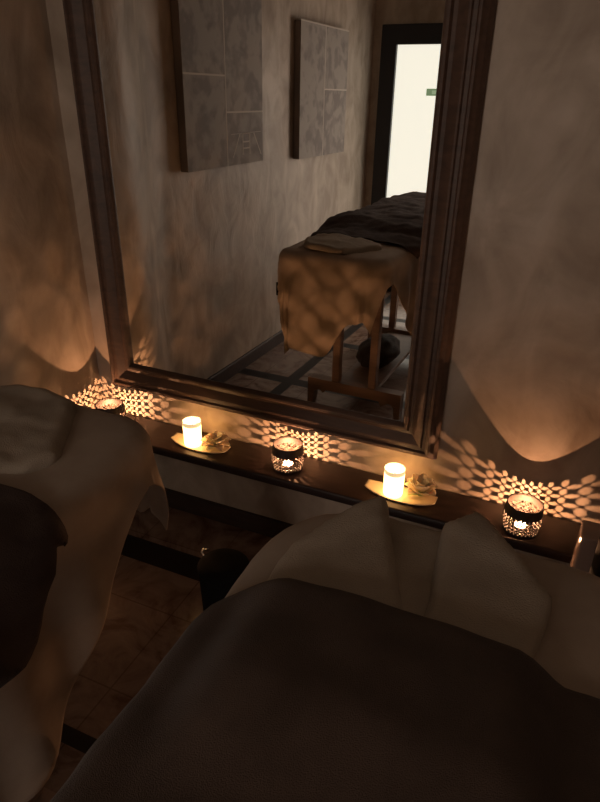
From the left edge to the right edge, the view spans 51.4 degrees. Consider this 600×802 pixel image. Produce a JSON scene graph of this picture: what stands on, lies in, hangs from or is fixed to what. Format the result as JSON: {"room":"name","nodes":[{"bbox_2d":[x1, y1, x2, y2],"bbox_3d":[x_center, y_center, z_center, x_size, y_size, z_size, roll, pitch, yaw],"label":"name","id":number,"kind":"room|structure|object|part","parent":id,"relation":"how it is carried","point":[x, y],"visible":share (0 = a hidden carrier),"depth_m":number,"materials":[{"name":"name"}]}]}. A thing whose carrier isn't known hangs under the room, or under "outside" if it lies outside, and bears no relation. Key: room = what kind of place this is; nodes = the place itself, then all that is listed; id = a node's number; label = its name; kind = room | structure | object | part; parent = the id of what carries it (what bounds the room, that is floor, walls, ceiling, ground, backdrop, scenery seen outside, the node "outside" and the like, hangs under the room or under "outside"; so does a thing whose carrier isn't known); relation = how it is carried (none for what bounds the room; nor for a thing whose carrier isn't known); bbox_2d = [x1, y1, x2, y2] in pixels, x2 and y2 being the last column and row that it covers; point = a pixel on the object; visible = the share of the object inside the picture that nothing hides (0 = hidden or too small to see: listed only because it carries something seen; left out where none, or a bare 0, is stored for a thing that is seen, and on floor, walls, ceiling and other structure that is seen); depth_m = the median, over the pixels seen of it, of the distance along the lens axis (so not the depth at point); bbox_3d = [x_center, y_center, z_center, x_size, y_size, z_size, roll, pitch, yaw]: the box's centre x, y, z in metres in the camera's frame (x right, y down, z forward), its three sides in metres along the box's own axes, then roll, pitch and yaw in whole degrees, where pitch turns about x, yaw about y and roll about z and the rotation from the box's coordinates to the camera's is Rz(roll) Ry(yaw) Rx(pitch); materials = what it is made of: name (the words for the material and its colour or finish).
{"room":"spa","nodes":[
{"label":"spa","id":0,"kind":"room"},
{"bbox_2d":[0,0,103,408],"bbox_3d":[-1.672,-0.140,0.731,0.164,2.750,3.615,14,29,24],"label":"wall","id":1,"kind":"structure","parent":0,"point":[47,338],"depth_m":2.08,"materials":[{"name":"paint"}]},
{"bbox_2d":[44,507,271,792],"bbox_3d":[-0.189,1.403,0.765,3.450,0.001,3.640,12,29,21],"label":"floor","id":2,"kind":"structure","parent":0,"point":[155,596],"depth_m":2.12,"materials":[{"name":"stone"}]},
{"bbox_2d":[28,787,55,801],"bbox_3d":[-0.921,0.818,0.877,0.564,0.926,1.814,12,29,21],"label":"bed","id":3,"kind":"object","parent":2,"relation":"on","point":[44,795],"visible":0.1,"depth_m":1.40,"materials":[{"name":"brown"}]},
{"bbox_3d":[-0.606,0.616,1.266,0.042,0.617,0.050,12,29,21],"label":"leg","id":4,"kind":"part","parent":3,"relation":"part of","materials":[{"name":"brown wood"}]},
{"bbox_2d":[0,404,168,801],"bbox_3d":[-0.914,0.655,0.788,0.590,0.627,2.005,12,29,21],"label":"sheet","id":5,"kind":"object","parent":3,"relation":"on","point":[106,471],"visible":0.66,"depth_m":1.16,"materials":[{"name":"beige fabric"}]},
{"bbox_2d":[0,484,67,687],"bbox_3d":[-0.962,0.558,0.531,0.679,0.341,1.640,12,29,21],"label":"blanket","id":6,"kind":"object","parent":5,"relation":"on","point":[31,531],"visible":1,"depth_m":0.94,"materials":[{"name":"brown fabric"}]},
{"bbox_2d":[0,384,76,473],"bbox_3d":[-0.610,0.045,1.295,0.358,0.046,0.288,12,29,21],"label":"pillow","id":7,"kind":"object","parent":5,"relation":"on","point":[36,423],"visible":1,"depth_m":1.27,"materials":[{"name":"beige fabric"}]},
{"bbox_2d":[197,548,248,610],"bbox_3d":[-0.240,0.626,1.965,0.168,0.309,0.160,4,27,7],"label":"waste bin","id":8,"kind":"object","parent":2,"relation":"on","point":[218,570],"visible":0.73,"depth_m":1.88,"materials":[{"name":"black plastic"}]},
{"bbox_3d":[-0.234,0.499,1.900,0.160,0.023,0.160,12,29,21],"label":"lid","id":9,"kind":"part","parent":8,"relation":"part of","materials":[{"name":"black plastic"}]},
{"bbox_2d":[570,520,599,572],"bbox_3d":[0.753,0.602,1.712,0.084,0.606,0.084,12,29,21],"label":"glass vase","id":10,"kind":"object","parent":2,"relation":"on","point":[588,537],"visible":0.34,"depth_m":1.58,"materials":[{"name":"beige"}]},
{"bbox_2d":[589,538,599,576],"bbox_3d":[0.775,0.564,1.528,0.184,0.839,0.184,23,34,37],"label":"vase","id":11,"kind":"object","parent":2,"relation":"on","point":[595,566],"visible":0.02,"depth_m":1.45,"materials":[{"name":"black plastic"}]},
{"bbox_2d":[45,0,599,565],"bbox_3d":[0.662,-0.534,1.582,3.210,2.750,0.006,12,29,21],"label":"wall","id":12,"kind":"structure","parent":0,"point":[521,411],"depth_m":1.78,"materials":[{"name":"paint"}]},
{"bbox_2d":[164,487,293,537],"bbox_3d":[0.643,0.658,2.178,3.210,0.084,0.026,12,29,21],"label":"baseboard","id":13,"kind":"structure","parent":12,"relation":"attached to","point":[256,523],"depth_m":2.53,"materials":[{"name":"black wood"}]},
{"bbox_2d":[62,0,496,458],"bbox_3d":[-0.143,-0.768,1.831,1.303,1.866,0.046,12,29,21],"label":"wall mirror","id":14,"kind":"object","parent":12,"relation":"attached to","point":[279,192],"visible":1,"depth_m":1.88,"materials":[{"name":"clear glass"}]},
{"bbox_2d":[105,408,580,563],"bbox_3d":[0.024,0.281,2.187,1.895,0.085,0.174,12,29,21],"label":"wall shelf","id":15,"kind":"object","parent":12,"relation":"attached to","point":[556,538],"visible":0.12,"depth_m":2.09,"materials":[{"name":"brown wood"}]},
{"bbox_2d":[95,397,125,415],"bbox_3d":[-0.737,0.051,2.423,0.114,0.094,0.114,9,28,16],"label":"lantern","id":16,"kind":"object","parent":15,"relation":"on","point":[120,409],"visible":0.48,"depth_m":2.43,"materials":[{"name":"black metal"}]},
{"bbox_2d":[171,433,229,452],"bbox_3d":[-0.368,0.158,2.306,0.235,0.017,0.090,12,29,22],"label":"dish","id":17,"kind":"object","parent":15,"relation":"on","point":[178,438],"visible":0.56,"depth_m":2.29,"materials":[{"name":"gold ceramic"}]},
{"bbox_2d":[182,416,201,447],"bbox_3d":[-0.395,0.110,2.285,0.068,0.111,0.068,12,29,21],"label":"candle","id":18,"kind":"object","parent":17,"relation":"on","point":[192,433],"visible":1,"depth_m":2.27,"materials":[{"name":"beige wax"}]},
{"bbox_2d":[200,431,230,450],"bbox_3d":[-0.309,0.144,2.280,0.119,0.049,0.116,12,29,21],"label":"flower","id":19,"kind":"object","parent":17,"relation":"on","point":[217,439],"visible":1,"depth_m":2.27,"materials":[{"name":"beige plant"}]},
{"bbox_2d":[271,436,303,473],"bbox_3d":[-0.042,0.188,2.171,0.114,0.094,0.114,10,28,18],"label":"lantern","id":20,"kind":"object","parent":15,"relation":"on","point":[279,455],"visible":1,"depth_m":2.15,"materials":[{"name":"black metal"}]},
{"bbox_2d":[282,460,292,468],"bbox_3d":[-0.043,0.216,2.185,0.038,0.028,0.038,12,29,21],"label":"tealight","id":21,"kind":"object","parent":20,"relation":"in","point":[285,460],"visible":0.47,"depth_m":2.19,"materials":[{"name":"white wax"}]},
{"bbox_2d":[365,479,437,504],"bbox_3d":[0.329,0.301,2.041,0.235,0.017,0.090,12,29,22],"label":"dish","id":22,"kind":"object","parent":15,"relation":"on","point":[375,486],"visible":0.75,"depth_m":2.03,"materials":[{"name":"gold ceramic"}]},
{"bbox_2d":[383,462,405,497],"bbox_3d":[0.305,0.254,2.019,0.068,0.111,0.068,1,27,0],"label":"candle","id":23,"kind":"object","parent":22,"relation":"on","point":[394,473],"visible":1,"depth_m":2.00,"materials":[{"name":"white wax"}]},
{"bbox_2d":[405,473,437,495],"bbox_3d":[0.392,0.278,2.017,0.106,0.060,0.114,4,27,5],"label":"flower","id":24,"kind":"object","parent":22,"relation":"on","point":[420,485],"visible":1,"depth_m":2.01,"materials":[{"name":"beige plant"}]},
{"bbox_2d":[503,493,543,538],"bbox_3d":[0.671,0.345,1.879,0.114,0.094,0.114,7,27,13],"label":"lantern","id":25,"kind":"object","parent":15,"relation":"on","point":[513,515],"visible":1,"depth_m":1.86,"materials":[{"name":"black metal"}]},
{"bbox_2d":[514,521,526,530],"bbox_3d":[0.671,0.374,1.893,0.038,0.028,0.038,12,29,21],"label":"tealight","id":26,"kind":"object","parent":25,"relation":"in","point":[515,521],"visible":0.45,"depth_m":1.90,"materials":[{"name":"white wax"}]},
{"bbox_3d":[-0.090,1.024,0.485,0.575,0.933,1.670,12,29,21],"label":"bed","id":27,"kind":"object","parent":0,"visible":0},
{"bbox_3d":[-0.082,0.808,0.387,0.894,0.504,2.065,12,29,21],"label":"bed cover","id":28,"kind":"object","parent":27,"relation":"on","visible":0},
{"bbox_2d":[225,513,599,698],"bbox_3d":[-0.091,0.744,0.328,0.668,0.355,1.893,12,29,21],"label":"sheet","id":29,"kind":"object","parent":28,"relation":"on","point":[568,650],"visible":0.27,"depth_m":0.86,"materials":[{"name":"beige fabric"}]},
{"bbox_2d":[50,578,599,801],"bbox_3d":[-0.145,0.806,0.228,0.683,0.493,1.589,12,29,21],"label":"blanket","id":30,"kind":"object","parent":29,"relation":"on","point":[281,689],"visible":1,"depth_m":0.66,"materials":[{"name":"brown fabric"}]},
{"bbox_2d":[267,496,401,609],"bbox_3d":[0.070,0.246,0.905,0.219,0.048,0.341,12,29,21],"label":"pillow","id":31,"kind":"object","parent":29,"relation":"on","point":[352,551],"visible":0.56,"depth_m":0.92,"materials":[{"name":"beige fabric"}]},
{"bbox_2d":[390,518,440,615],"bbox_3d":[0.130,0.271,0.885,0.164,0.018,0.336,12,29,21],"label":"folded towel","id":32,"kind":"object","parent":29,"relation":"on","point":[415,548],"visible":0.26,"depth_m":0.94,"materials":[{"name":"beige fabric"}]},
{"bbox_2d":[424,512,551,658],"bbox_3d":[0.250,0.274,0.847,0.170,0.039,0.368,12,29,21],"label":"pillow","id":33,"kind":"object","parent":29,"relation":"on","point":[480,585],"visible":0.59,"depth_m":0.86,"materials":[{"name":"beige fabric"}]}
]}

